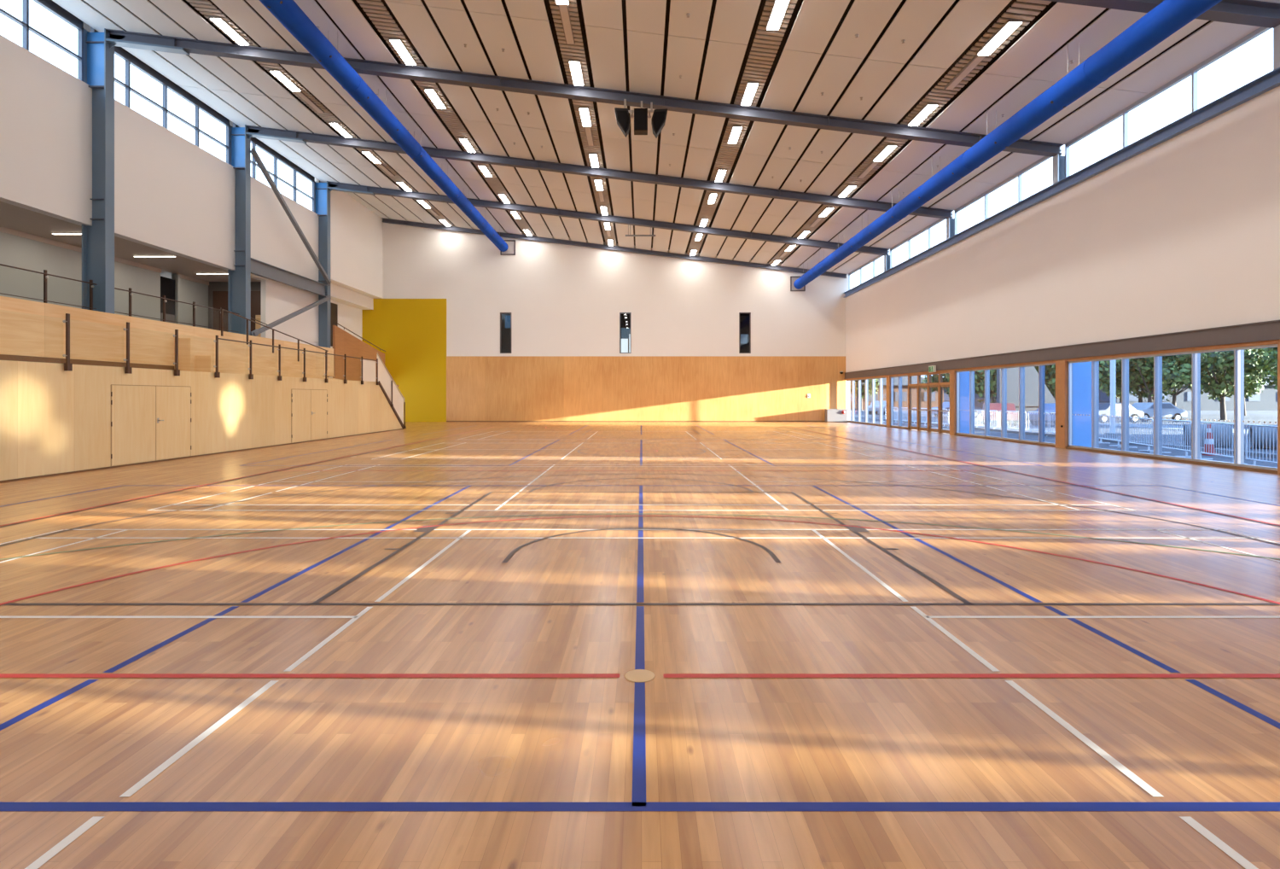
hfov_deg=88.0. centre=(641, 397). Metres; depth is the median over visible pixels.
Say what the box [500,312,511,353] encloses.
window
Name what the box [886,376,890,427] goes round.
column
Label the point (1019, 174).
window
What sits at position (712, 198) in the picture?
ceiling light
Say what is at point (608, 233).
bar
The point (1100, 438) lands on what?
crowd barrier
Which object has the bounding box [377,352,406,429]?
balustrade
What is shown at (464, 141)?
ceiling light
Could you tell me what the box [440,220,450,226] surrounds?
diffuser
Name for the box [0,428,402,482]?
baseboard
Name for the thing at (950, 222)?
wall column
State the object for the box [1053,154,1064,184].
wall column
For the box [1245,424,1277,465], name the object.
crowd barrier
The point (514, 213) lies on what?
ceiling light
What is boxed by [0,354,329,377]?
trim
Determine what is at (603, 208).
ceiling light
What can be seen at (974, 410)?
crowd barrier
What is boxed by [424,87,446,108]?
ceiling light
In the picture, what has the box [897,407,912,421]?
crowd barrier
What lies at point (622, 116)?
grille
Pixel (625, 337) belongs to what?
window pane
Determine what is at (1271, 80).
beam
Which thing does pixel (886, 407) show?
crowd barrier
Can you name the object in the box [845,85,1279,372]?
wall
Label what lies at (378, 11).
ceiling strip
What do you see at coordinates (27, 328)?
wall
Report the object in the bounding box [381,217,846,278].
roof beam
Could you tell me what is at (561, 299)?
wall
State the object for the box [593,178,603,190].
ceiling light
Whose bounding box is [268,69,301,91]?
ceiling light
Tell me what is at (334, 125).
ceiling light
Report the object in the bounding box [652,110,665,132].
grille
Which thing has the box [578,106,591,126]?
ceiling light
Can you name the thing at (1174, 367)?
leafy tree
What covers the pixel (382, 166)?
bar
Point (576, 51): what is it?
ceiling strip
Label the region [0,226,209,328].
wall
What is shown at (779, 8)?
ceiling light
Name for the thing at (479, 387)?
wall
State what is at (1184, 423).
pipe
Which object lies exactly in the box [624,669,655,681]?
socket
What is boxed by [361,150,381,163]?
ceiling light
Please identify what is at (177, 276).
post
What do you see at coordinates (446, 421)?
baseboard
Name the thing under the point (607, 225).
diffuser
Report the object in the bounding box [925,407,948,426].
crowd barrier
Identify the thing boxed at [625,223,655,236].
frame
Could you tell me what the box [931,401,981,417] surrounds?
car
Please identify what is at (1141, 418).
crowd barrier
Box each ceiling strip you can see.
[186,0,454,226]
[356,0,535,235]
[548,0,616,245]
[686,0,797,255]
[767,0,1051,265]
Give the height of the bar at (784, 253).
0.075 m
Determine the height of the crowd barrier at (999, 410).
1.117 m
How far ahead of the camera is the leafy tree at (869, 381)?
91.06 m
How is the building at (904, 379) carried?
on the ground
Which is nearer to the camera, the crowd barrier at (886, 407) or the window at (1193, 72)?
the window at (1193, 72)
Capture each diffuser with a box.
[52,233,81,234]
[133,256,174,256]
[418,200,430,208]
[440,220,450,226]
[604,222,610,229]
[715,170,725,181]
[785,245,795,250]
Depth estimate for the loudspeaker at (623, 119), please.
19.61 m
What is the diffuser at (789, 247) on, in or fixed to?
attached to the ceiling light at (790, 247)
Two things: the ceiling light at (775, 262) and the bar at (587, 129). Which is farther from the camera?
the ceiling light at (775, 262)
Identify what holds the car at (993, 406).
on the ground
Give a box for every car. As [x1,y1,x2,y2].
[867,401,886,413]
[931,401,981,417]
[981,402,1018,425]
[1026,402,1055,424]
[1099,402,1144,423]
[1131,401,1186,421]
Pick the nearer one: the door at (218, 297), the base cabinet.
the door at (218, 297)
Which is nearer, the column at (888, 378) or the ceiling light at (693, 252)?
the column at (888, 378)
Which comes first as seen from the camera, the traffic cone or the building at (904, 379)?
the traffic cone
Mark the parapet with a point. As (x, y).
(344, 342)
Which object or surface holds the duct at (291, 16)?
hanging from the ceiling at (638, 46)
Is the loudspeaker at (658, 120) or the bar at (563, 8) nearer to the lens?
the bar at (563, 8)
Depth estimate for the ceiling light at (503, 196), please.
33.29 m
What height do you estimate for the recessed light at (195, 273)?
0.044 m
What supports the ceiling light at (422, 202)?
attached to the ceiling strip at (207, 8)
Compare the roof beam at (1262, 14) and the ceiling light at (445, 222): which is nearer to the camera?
the roof beam at (1262, 14)
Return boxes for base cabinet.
[824,408,848,422]
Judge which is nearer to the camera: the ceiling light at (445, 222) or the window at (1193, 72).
the window at (1193, 72)
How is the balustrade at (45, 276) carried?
on the floor
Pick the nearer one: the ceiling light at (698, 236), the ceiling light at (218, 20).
the ceiling light at (218, 20)
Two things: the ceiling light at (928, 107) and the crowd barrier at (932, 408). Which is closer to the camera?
the ceiling light at (928, 107)
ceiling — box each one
[0,201,261,281]
[52,0,1279,274]
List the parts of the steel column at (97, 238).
stiffener plate, stiffener plate, stiffener plate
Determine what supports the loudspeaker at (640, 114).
attached to the bracket at (651, 110)
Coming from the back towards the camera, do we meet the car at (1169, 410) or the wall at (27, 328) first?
the car at (1169, 410)
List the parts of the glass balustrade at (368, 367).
post, post, post, post, post, post, handrail, post, post, post, glass panel, post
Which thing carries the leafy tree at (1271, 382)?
on the ground
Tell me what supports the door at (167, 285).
in the wall at (20, 249)
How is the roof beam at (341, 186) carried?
attached to the ceiling at (638, 46)
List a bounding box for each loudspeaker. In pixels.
[614,107,630,137]
[634,108,647,134]
[651,108,667,138]
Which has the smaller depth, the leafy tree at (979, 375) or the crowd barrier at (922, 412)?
the crowd barrier at (922, 412)
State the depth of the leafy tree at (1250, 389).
64.57 m
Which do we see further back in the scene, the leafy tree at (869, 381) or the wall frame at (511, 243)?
the leafy tree at (869, 381)
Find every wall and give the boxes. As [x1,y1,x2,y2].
[0,34,382,345]
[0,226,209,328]
[0,296,333,376]
[0,360,402,480]
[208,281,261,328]
[329,294,373,378]
[361,298,845,421]
[382,215,850,419]
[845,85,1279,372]
[996,366,1055,423]
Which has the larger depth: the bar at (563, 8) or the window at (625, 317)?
the window at (625, 317)
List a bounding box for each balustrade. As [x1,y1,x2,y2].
[0,263,267,331]
[62,313,378,384]
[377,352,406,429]
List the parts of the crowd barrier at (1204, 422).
frame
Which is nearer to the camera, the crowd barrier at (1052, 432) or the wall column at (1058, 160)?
the wall column at (1058, 160)
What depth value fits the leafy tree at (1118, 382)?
58.77 m
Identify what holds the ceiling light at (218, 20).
attached to the ceiling strip at (207, 8)
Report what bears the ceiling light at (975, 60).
attached to the ceiling strip at (1025, 10)
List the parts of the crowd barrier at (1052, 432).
frame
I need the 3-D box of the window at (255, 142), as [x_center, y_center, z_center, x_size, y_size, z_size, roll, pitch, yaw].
[-16.920,-10.467,30.825,0.120,1.995,6.650,0,0,0]
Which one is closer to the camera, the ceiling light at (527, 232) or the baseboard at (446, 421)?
the ceiling light at (527, 232)
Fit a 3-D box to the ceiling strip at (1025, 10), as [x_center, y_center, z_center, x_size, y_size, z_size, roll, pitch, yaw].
[8.170,-8.304,16.150,0.720,0.203,50.300,0,0,0]
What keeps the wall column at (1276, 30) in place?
on the beam at (1271, 80)
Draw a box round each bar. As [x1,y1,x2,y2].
[292,89,324,112]
[376,162,395,176]
[427,207,439,215]
[558,0,575,44]
[583,124,593,145]
[597,190,605,201]
[605,229,610,236]
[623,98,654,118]
[779,250,789,257]
[809,215,823,226]
[857,159,881,178]
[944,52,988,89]
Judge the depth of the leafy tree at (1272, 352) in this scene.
48.77 m
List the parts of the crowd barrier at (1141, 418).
frame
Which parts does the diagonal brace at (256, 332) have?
plate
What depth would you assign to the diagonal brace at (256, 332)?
30.28 m
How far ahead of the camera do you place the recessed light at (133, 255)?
24.51 m
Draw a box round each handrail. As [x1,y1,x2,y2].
[221,308,328,370]
[336,322,385,351]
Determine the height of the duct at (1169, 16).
1.291 m
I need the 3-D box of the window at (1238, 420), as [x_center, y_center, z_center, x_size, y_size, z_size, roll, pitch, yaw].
[12.805,0.205,16.510,0.170,2.550,6.620,0,0,0]
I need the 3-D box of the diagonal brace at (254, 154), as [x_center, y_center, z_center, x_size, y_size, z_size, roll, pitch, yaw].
[-16.140,-8.070,30.850,0.170,4.627,7.009,0,0,0]
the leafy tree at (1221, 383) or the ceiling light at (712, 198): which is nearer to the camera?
the ceiling light at (712, 198)
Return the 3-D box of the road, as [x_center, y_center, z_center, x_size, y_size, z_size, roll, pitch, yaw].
[26.500,1.775,64.000,15.000,0.130,112.000,0,0,0]
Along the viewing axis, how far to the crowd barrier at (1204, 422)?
18.67 m
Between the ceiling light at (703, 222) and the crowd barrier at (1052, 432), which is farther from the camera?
the ceiling light at (703, 222)
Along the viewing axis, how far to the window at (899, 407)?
32.78 m
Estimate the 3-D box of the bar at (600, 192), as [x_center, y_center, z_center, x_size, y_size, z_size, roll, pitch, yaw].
[-1.890,-9.427,30.825,0.230,0.075,1.950,0,0,0]
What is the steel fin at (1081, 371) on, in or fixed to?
on the ground
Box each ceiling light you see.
[209,16,250,45]
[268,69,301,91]
[328,121,352,137]
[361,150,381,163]
[388,37,417,64]
[395,180,412,191]
[416,198,430,208]
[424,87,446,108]
[438,218,451,226]
[458,137,476,152]
[477,164,492,176]
[498,192,510,203]
[510,210,520,218]
[523,228,532,235]
[555,0,569,4]
[568,58,584,85]
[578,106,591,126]
[588,152,599,167]
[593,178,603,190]
[599,205,608,215]
[603,221,610,229]
[607,238,613,245]
[689,249,696,255]
[694,232,702,240]
[699,217,708,226]
[707,192,717,203]
[714,168,727,181]
[727,124,742,143]
[739,81,759,104]
[765,0,790,29]
[771,259,780,265]
[784,244,796,250]
[797,230,810,238]
[818,206,834,216]
[837,184,856,197]
[872,143,897,161]
[907,102,939,125]
[976,18,1023,55]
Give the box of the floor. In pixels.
[0,421,1279,868]
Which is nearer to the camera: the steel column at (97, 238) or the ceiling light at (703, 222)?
the steel column at (97, 238)
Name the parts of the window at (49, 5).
frame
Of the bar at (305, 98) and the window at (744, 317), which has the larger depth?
the window at (744, 317)
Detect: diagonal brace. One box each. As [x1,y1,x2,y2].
[250,146,331,285]
[250,294,331,336]
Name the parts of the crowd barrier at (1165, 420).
frame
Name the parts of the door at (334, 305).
frame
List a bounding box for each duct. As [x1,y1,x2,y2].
[259,0,508,251]
[793,0,1221,289]
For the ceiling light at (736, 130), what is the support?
attached to the ceiling strip at (765, 43)
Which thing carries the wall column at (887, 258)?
on the beam at (1271, 80)
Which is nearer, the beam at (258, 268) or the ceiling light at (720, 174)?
the ceiling light at (720, 174)
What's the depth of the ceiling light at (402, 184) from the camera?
33.31 m
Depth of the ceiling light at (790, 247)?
36.26 m
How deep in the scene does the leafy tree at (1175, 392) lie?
65.84 m
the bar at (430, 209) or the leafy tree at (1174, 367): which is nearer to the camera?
the bar at (430, 209)
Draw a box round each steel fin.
[960,371,969,433]
[1072,361,1091,447]
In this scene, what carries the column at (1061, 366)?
on the floor
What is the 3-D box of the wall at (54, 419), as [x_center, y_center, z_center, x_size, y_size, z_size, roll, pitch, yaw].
[-11.600,0.430,11.450,0.200,2.200,40.900,0,0,0]
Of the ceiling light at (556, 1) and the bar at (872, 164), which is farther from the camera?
the bar at (872, 164)
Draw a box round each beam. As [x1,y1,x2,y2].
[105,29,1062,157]
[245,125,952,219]
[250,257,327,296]
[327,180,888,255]
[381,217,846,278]
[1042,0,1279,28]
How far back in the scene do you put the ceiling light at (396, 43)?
19.14 m
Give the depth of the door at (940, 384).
29.41 m
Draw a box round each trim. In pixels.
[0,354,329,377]
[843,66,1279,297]
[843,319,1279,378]
[845,339,1279,379]
[847,420,1277,473]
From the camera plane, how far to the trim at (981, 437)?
17.12 m
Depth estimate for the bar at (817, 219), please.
30.86 m
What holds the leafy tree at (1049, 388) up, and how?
on the ground
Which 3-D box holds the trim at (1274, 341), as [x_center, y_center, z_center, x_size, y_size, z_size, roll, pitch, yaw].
[12.780,-1.110,16.200,0.140,0.080,50.400,0,0,0]
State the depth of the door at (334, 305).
37.42 m
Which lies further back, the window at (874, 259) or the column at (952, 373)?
the window at (874, 259)
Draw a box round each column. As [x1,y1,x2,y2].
[81,28,122,314]
[227,124,258,335]
[314,180,337,348]
[884,254,892,271]
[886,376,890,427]
[946,217,954,238]
[949,370,955,435]
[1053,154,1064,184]
[1055,360,1067,448]
[1273,24,1279,69]
[1277,342,1279,474]
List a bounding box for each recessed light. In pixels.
[51,232,81,234]
[133,255,176,256]
[195,273,227,273]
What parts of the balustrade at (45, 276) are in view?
post, post, rail, post, post, post, post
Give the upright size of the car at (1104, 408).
1.447 m
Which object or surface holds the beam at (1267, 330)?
attached to the wall at (1182, 234)
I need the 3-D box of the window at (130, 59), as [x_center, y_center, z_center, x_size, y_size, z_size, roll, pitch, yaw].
[-16.920,-10.467,23.750,0.120,1.995,6.700,0,0,0]
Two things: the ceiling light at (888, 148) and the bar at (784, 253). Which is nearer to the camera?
the ceiling light at (888, 148)
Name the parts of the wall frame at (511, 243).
plate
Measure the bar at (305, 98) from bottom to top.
0.075 m
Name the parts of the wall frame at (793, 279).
plate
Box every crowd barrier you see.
[884,407,898,422]
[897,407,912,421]
[911,407,926,424]
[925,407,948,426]
[974,409,997,428]
[998,410,1026,429]
[1028,411,1048,432]
[1046,412,1055,436]
[1099,414,1121,446]
[1117,417,1153,450]
[1149,418,1191,457]
[1190,421,1247,464]
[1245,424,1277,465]
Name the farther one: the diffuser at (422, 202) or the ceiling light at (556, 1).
the diffuser at (422, 202)
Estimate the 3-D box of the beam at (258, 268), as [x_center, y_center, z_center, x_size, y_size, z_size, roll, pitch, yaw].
[-16.310,-5.497,30.825,0.180,0.595,6.710,0,0,0]
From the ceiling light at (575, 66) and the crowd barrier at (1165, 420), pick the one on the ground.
the crowd barrier at (1165, 420)
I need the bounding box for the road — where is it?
[855,410,1276,458]
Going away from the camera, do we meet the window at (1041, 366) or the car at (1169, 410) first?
the window at (1041, 366)
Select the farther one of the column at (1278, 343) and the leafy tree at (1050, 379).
the leafy tree at (1050, 379)
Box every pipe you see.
[1183,423,1231,447]
[1247,424,1276,448]
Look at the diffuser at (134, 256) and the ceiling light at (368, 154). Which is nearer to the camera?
the diffuser at (134, 256)
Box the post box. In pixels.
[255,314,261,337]
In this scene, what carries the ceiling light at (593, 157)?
attached to the ceiling strip at (576, 51)
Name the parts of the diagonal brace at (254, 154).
plate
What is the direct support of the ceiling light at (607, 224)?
attached to the ceiling strip at (576, 51)
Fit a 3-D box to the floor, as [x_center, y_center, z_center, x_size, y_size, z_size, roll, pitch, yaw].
[-2.475,1.653,16.250,31.050,0.254,51.100,0,0,0]
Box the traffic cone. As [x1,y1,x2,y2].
[1201,424,1221,455]
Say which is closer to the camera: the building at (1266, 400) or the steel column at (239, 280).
the steel column at (239, 280)
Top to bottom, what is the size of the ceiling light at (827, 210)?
0.075 m
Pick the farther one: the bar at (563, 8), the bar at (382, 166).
the bar at (382, 166)
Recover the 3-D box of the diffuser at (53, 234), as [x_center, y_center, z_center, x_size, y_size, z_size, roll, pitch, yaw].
[-18.050,-5.213,21.150,1.500,0.015,0.070,0,0,0]
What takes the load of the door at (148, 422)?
in the wall at (54, 419)
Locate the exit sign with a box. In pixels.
[928,365,936,372]
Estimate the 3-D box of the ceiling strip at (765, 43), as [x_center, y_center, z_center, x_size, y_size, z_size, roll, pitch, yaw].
[3.130,-8.911,16.150,0.720,0.203,50.300,0,0,0]
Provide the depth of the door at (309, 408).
22.89 m
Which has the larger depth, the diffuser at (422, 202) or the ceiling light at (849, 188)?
the diffuser at (422, 202)
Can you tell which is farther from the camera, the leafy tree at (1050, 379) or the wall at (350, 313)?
the leafy tree at (1050, 379)
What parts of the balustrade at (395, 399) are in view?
handrail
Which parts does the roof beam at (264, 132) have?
haunch plate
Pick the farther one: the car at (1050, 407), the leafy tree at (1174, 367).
the leafy tree at (1174, 367)
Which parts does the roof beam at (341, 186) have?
haunch plate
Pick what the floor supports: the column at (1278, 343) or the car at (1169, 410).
the column at (1278, 343)
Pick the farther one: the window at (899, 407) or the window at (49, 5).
the window at (899, 407)
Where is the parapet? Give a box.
[332,325,384,381]
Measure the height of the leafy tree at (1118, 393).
8.889 m
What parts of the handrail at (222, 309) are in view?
post, post, post, rail, post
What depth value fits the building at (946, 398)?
102.00 m
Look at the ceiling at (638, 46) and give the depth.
19.65 m
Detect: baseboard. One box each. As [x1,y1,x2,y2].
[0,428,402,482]
[446,420,825,421]
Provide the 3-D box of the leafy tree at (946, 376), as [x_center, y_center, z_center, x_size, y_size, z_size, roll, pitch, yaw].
[37.163,-2.381,79.866,6.633,8.540,6.945,0,0,23]
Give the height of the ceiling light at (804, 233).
0.075 m
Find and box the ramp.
[178,337,340,379]
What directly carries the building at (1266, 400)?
on the ground
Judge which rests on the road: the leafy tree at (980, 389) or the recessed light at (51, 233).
the leafy tree at (980, 389)
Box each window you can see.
[0,0,83,81]
[90,26,229,163]
[232,122,314,212]
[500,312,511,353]
[619,312,631,353]
[738,312,750,353]
[846,376,886,425]
[848,249,889,290]
[890,211,953,268]
[890,374,907,427]
[954,146,1061,235]
[955,362,1055,444]
[1064,26,1271,177]
[1067,343,1277,470]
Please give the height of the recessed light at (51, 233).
0.044 m
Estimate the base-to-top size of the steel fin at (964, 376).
3.500 m
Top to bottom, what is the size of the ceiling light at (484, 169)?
0.075 m
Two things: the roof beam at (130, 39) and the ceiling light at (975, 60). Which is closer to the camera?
the ceiling light at (975, 60)
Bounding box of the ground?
[850,408,1277,467]
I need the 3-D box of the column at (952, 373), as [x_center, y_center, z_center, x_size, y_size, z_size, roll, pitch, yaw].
[12.790,0.220,27.050,0.240,2.620,0.400,0,0,0]
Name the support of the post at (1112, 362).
on the ground
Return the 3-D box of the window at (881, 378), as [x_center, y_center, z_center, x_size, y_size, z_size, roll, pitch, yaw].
[12.805,0.205,37.775,0.170,2.550,6.950,0,0,0]
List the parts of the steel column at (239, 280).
stiffener plate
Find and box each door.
[110,384,191,465]
[160,275,175,323]
[209,288,261,331]
[290,389,327,442]
[330,300,338,346]
[907,371,949,433]
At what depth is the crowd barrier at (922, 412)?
43.68 m
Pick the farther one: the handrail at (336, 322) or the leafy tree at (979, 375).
the leafy tree at (979, 375)
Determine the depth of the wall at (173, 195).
23.24 m
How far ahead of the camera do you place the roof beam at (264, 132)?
27.29 m
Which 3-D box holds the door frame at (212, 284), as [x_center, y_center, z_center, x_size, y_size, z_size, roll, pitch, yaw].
[-18.325,-3.620,30.225,2.750,3.300,0.250,0,0,0]
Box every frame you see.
[500,239,515,255]
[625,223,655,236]
[790,276,805,290]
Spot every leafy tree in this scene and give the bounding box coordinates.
[850,378,879,410]
[921,372,949,396]
[974,369,996,402]
[974,370,996,402]
[1034,359,1121,396]
[1045,360,1110,394]
[1101,361,1181,402]
[1101,378,1133,402]
[1107,352,1210,418]
[1139,368,1218,406]
[1181,348,1277,419]
[1207,365,1269,415]
[1246,346,1277,388]
[1262,347,1277,389]
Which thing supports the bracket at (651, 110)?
attached to the roof beam at (130, 39)
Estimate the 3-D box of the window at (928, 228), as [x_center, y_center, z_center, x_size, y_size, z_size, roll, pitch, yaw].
[12.860,-7.220,30.825,0.100,1.380,6.730,0,0,0]
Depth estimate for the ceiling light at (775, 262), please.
40.16 m
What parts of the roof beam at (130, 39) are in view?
haunch plate, stiffener plate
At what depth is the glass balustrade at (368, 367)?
19.34 m
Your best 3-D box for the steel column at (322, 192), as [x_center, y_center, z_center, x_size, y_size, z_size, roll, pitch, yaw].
[-16.330,-6.457,34.350,1.260,9.435,0.340,0,0,0]
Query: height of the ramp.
1.000 m
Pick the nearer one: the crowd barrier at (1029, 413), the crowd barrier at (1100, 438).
the crowd barrier at (1100, 438)
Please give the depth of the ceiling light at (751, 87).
19.12 m
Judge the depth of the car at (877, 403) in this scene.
70.63 m
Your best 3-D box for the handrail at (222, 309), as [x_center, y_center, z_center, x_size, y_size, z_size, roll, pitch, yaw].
[-12.800,-1.897,23.589,0.044,1.630,6.828,0,0,0]
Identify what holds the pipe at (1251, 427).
on the ground
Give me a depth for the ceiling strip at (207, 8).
23.08 m
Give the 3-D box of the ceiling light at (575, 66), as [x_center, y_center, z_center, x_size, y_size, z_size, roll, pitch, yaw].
[-1.890,-9.427,19.250,0.320,0.075,1.410,0,0,0]
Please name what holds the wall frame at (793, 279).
attached to the wall at (561, 299)
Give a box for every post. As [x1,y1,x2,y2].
[175,274,180,324]
[1105,360,1120,436]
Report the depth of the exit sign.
28.68 m
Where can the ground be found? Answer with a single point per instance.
(1267, 416)
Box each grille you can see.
[616,110,628,131]
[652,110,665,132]
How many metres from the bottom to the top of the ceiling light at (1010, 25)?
0.075 m
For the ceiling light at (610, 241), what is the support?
attached to the ceiling strip at (576, 51)
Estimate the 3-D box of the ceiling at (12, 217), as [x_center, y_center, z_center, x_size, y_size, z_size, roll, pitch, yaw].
[-19.275,-5.335,10.600,4.350,0.170,39.200,0,0,0]
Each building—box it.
[850,375,943,410]
[943,386,996,408]
[1099,374,1277,410]
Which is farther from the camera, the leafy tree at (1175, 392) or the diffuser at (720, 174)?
the leafy tree at (1175, 392)

